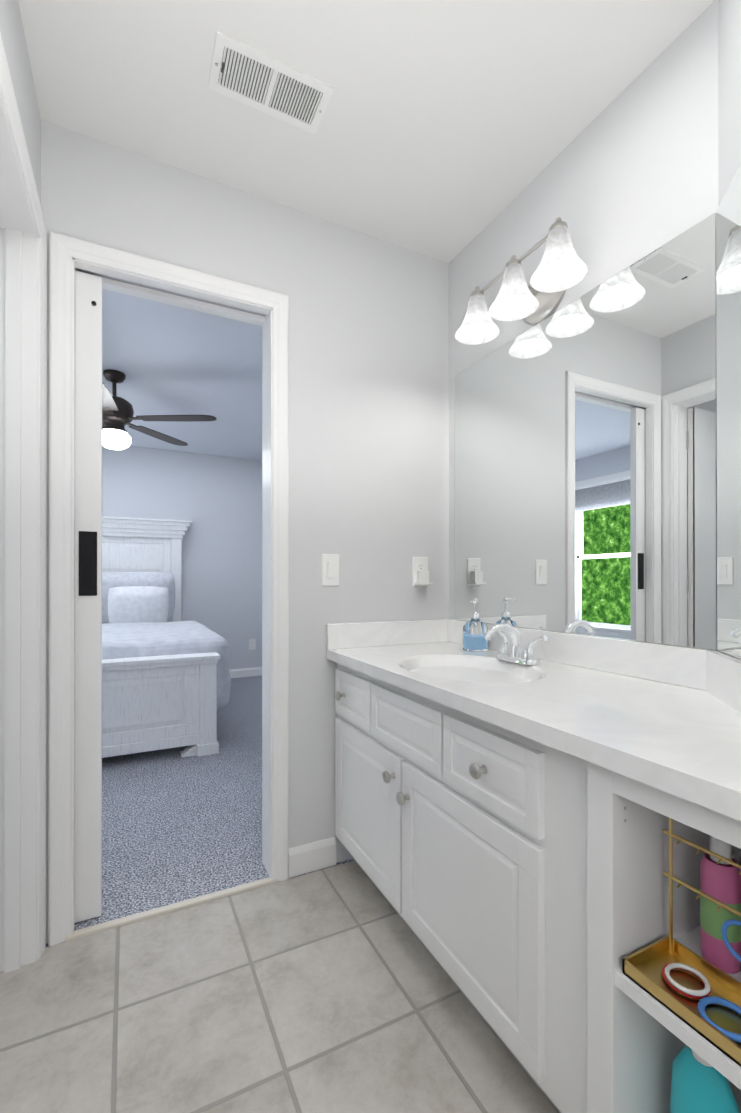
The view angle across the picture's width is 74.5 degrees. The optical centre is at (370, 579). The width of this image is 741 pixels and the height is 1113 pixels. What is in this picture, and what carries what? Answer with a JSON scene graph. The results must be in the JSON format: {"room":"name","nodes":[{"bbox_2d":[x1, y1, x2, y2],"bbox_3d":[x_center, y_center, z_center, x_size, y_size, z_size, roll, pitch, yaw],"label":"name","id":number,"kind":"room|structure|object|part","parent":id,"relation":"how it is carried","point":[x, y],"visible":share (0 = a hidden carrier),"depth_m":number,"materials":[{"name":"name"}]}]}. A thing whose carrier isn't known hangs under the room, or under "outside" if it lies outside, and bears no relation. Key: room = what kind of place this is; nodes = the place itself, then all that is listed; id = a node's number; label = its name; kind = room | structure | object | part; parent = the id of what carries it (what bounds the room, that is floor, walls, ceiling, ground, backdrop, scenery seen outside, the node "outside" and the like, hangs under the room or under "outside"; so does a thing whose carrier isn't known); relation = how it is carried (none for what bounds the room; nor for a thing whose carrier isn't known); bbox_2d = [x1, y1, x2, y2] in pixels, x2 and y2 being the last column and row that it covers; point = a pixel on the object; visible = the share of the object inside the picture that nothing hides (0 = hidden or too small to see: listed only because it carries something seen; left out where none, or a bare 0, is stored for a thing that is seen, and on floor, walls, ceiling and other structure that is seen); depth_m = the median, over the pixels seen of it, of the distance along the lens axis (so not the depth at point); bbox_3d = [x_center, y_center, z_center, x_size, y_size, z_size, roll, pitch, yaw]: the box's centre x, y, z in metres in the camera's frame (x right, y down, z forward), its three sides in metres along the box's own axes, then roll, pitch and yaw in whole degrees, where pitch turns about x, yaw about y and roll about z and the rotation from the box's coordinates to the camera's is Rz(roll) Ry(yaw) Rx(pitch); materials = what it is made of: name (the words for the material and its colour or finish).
{"room":"bathroom","nodes":[
{"label":"bathroom","id":0,"kind":"room"},
{"bbox_2d":[0,0,40,203],"bbox_3d":[-0.344,-0.144,0.040,0.120,2.420,3.040,0,0,-26],"label":"wall","id":1,"kind":"structure","parent":0,"point":[14,41],"depth_m":1.18,"materials":[{"name":"white paint"}]},
{"bbox_2d":[102,445,261,668],"bbox_3d":[-2.532,-0.132,4.882,4.140,2.420,0.120,0,0,-26],"label":"wall","id":2,"kind":"structure","parent":0,"point":[216,500],"depth_m":5.19,"materials":[{"name":"white paint"}]},
{"bbox_2d":[229,667,261,677],"bbox_3d":[-2.503,1.028,4.820,3.900,0.100,0.012,0,0,-26],"label":"baseboard","id":3,"kind":"structure","parent":2,"relation":"attached to","point":[257,671],"depth_m":5.38,"materials":[{"name":"white wood"}]},
{"bbox_2d":[249,639,255,649],"bbox_3d":[-1.313,0.719,5.415,0.073,0.120,0.008,0,0,-26],"label":"outlet","id":4,"kind":"object","parent":2,"relation":"attached to","point":[252,644],"visible":1,"depth_m":5.41,"materials":[{"name":"white plastic"}]},
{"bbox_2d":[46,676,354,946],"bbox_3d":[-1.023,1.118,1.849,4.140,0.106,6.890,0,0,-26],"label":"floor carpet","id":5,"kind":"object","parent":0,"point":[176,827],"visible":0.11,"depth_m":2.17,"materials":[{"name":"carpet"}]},
{"bbox_2d":[102,516,230,757],"bbox_3d":[-2.178,0.238,3.676,1.860,1.675,2.346,0,0,-26],"label":"bed","id":6,"kind":"object","parent":5,"relation":"on","point":[166,678],"visible":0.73,"depth_m":3.00,"materials":[{"name":"white wood"}]},
{"bbox_2d":[108,586,168,622],"bbox_3d":[-2.110,0.247,4.438,0.500,0.374,0.275,0,0,-26],"label":"pillow","id":7,"kind":"object","parent":6,"relation":"on","point":[126,604],"depth_m":4.35,"materials":[{"name":"white fabric"}]},
{"bbox_2d":[102,620,230,708],"bbox_3d":[-2.064,0.615,3.446,1.860,0.501,1.582,0,0,-26],"label":"comforter","id":8,"kind":"object","parent":6,"relation":"on","point":[137,639],"depth_m":3.14,"materials":[{"name":"white fabric"}]},
{"bbox_2d":[65,877,276,941],"bbox_3d":[-0.622,1.075,1.593,0.640,0.031,0.027,0,0,-26],"label":"threshold strip","id":9,"kind":"object","parent":5,"relation":"on","point":[108,925],"visible":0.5,"depth_m":1.57,"materials":[{"name":"beige"}]},
{"bbox_2d":[41,120,448,943],"bbox_3d":[-0.869,-0.140,1.543,4.140,2.420,0.120,0,0,-26],"label":"wall","id":10,"kind":"structure","parent":0,"point":[369,410],"depth_m":1.82,"materials":[{"name":"white paint"}]},
{"bbox_2d":[75,271,101,922],"bbox_3d":[-1.124,0.051,1.416,0.600,2.013,0.046,0,0,-26],"label":"pocket door","id":11,"kind":"structure","parent":10,"relation":"in","point":[88,597],"depth_m":1.52,"materials":[{"name":"white wood"}]},
{"bbox_2d":[0,32,288,972],"bbox_3d":[-0.509,0.023,1.189,0.884,2.092,0.930,0,0,-26],"label":"door frame","id":12,"kind":"structure","parent":10,"relation":"attached to","point":[22,524],"depth_m":1.21,"materials":[{"name":"white wood"}]},
{"bbox_2d":[289,837,335,860],"bbox_3d":[0.233,1.021,2.163,1.311,0.100,0.012,0,0,-26],"label":"baseboard","id":13,"kind":"structure","parent":10,"relation":"attached to","point":[308,849],"depth_m":1.79,"materials":[{"name":"white wood"}]},
{"bbox_2d":[321,554,338,585],"bbox_3d":[-0.149,-0.036,1.827,0.073,0.120,0.012,0,0,-26],"label":"rocker light switch","id":14,"kind":"object","parent":10,"relation":"attached to","point":[329,569],"visible":1,"depth_m":1.82,"materials":[{"name":"white plastic"}]},
{"bbox_2d":[326,619,445,650],"bbox_3d":[0.080,0.213,1.936,0.539,0.095,0.018,0,0,-26],"label":"backsplash","id":15,"kind":"structure","parent":10,"relation":"attached to","point":[376,634],"depth_m":1.91,"materials":[{"name":"white stone"}]},
{"bbox_2d":[413,557,432,585],"bbox_3d":[0.216,-0.034,1.988,0.073,0.120,0.050,0,0,-26],"label":"duplex electrical outlet","id":16,"kind":"object","parent":10,"relation":"attached to","point":[420,572],"visible":1,"depth_m":1.99,"materials":[{"name":"white plastic"}]},
{"bbox_2d":[0,861,558,1112],"bbox_3d":[0.371,1.117,0.383,1.710,0.100,3.023,0,0,-26],"label":"floor","id":17,"kind":"structure","parent":0,"point":[334,989],"depth_m":1.18,"materials":[{"name":"grey tile"}]},
{"bbox_2d":[326,655,740,1112],"bbox_3d":[0.432,0.682,1.232,0.566,0.773,1.586,0,0,-26],"label":"bathroom vanity","id":18,"kind":"object","parent":17,"relation":"on","point":[511,801],"depth_m":0.92,"materials":[{"name":"white wood"}]},
{"bbox_2d":[326,643,740,810],"bbox_3d":[0.443,0.277,1.225,0.557,0.035,1.613,0,0,-26],"label":"countertop","id":19,"kind":"structure","parent":18,"relation":"on","point":[689,738],"depth_m":1.00,"materials":[{"name":"white stone"}]},
{"bbox_2d":[463,598,487,651],"bbox_3d":[0.384,0.164,1.792,0.072,0.192,0.068,0,0,-26],"label":"soap dispenser","id":20,"kind":"object","parent":19,"relation":"on","point":[475,629],"visible":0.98,"depth_m":1.77,"materials":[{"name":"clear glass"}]},
{"bbox_2d":[484,623,547,664],"bbox_3d":[0.421,0.197,1.526,0.158,0.124,0.224,0,0,-26],"label":"faucet","id":21,"kind":"object","parent":19,"relation":"on","point":[516,655],"depth_m":1.53,"materials":[{"name":"silver metal"}]},
{"bbox_2d":[622,818,740,1112],"bbox_3d":[0.531,0.643,0.717,0.194,0.592,0.210,0,0,-26],"label":"toiletries","id":22,"kind":"object","parent":18,"relation":"in","point":[700,995],"visible":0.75,"depth_m":0.75,"materials":[{"name":"multicoloured plastic"}]},
{"bbox_2d":[18,0,714,459],"bbox_3d":[-1.023,-1.399,1.855,4.140,0.100,6.890,0,0,-26],"label":"ceiling","id":23,"kind":"structure","parent":0,"point":[448,130],"depth_m":1.41,"materials":[{"name":"white paint"}]},
{"bbox_2d":[102,369,216,449],"bbox_3d":[-1.687,-1.100,3.141,1.260,0.492,1.264,0,0,-26],"label":"ceiling fan","id":24,"kind":"object","parent":23,"relation":"hanging from","point":[117,414],"visible":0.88,"depth_m":3.13,"materials":[{"name":"brown metal"}]},
{"bbox_2d":[208,31,333,133],"bbox_3d":[-0.273,-1.345,1.335,0.310,0.009,0.150,0,0,-26],"label":"ceiling vent","id":25,"kind":"object","parent":23,"relation":"in","point":[249,76],"visible":1,"depth_m":1.33,"materials":[{"name":"white metal"}]},
{"bbox_2d":[446,619,713,690],"bbox_3d":[0.558,0.213,1.600,0.018,0.095,1.046,0,0,-26],"label":"backsplash","id":26,"kind":"structure","parent":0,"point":[684,666],"depth_m":1.37,"materials":[{"name":"white stone"}]},
{"bbox_2d":[449,0,740,659],"bbox_3d":[0.796,-0.142,0.607,0.721,2.420,3.040,0,0,-26],"label":"wall","id":27,"kind":"structure","parent":0,"point":[646,161],"depth_m":1.33,"materials":[{"name":"white paint"}]},
{"bbox_2d":[455,217,587,344],"bbox_3d":[0.477,-0.938,1.556,0.206,0.175,0.514,0,0,-26],"label":"sconce","id":28,"kind":"object","parent":27,"relation":"attached to","point":[560,269],"visible":1,"depth_m":1.53,"materials":[{"name":"white glass"}]},
{"bbox_3d":[0.373,-0.903,1.706,0.048,0.060,0.047,0,0,-26],"label":"bulb","id":29,"kind":"part","parent":28,"relation":"part of","materials":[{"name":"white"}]},
{"bbox_3d":[0.373,-0.922,1.706,0.154,0.125,0.154,0,0,-26],"label":"lamp shade","id":30,"kind":"part","parent":28,"relation":"part of","materials":[{"name":"white glass"}]},
{"bbox_3d":[0.453,-0.903,1.544,0.048,0.060,0.047,0,0,-26],"label":"bulb","id":31,"kind":"part","parent":28,"relation":"part of","materials":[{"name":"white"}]},
{"bbox_3d":[0.453,-0.922,1.545,0.154,0.125,0.154,0,0,-26],"label":"lamp shade","id":32,"kind":"part","parent":28,"relation":"part of","materials":[{"name":"white glass"}]},
{"bbox_3d":[0.534,-0.903,1.383,0.048,0.060,0.047,0,0,-26],"label":"bulb","id":33,"kind":"part","parent":28,"relation":"part of","materials":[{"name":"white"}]},
{"bbox_3d":[0.534,-0.923,1.383,0.154,0.125,0.154,0,0,-26],"label":"lamp shade","id":34,"kind":"part","parent":28,"relation":"part of","materials":[{"name":"white glass"}]},
{"bbox_2d":[455,162,740,658],"bbox_3d":[0.451,-0.344,1.195,0.573,1.014,1.577,0,0,-26],"label":"mirrors","id":35,"kind":"object","parent":27,"relation":"attached to","point":[597,460],"visible":1,"depth_m":1.35,"materials":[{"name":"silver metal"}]}
]}

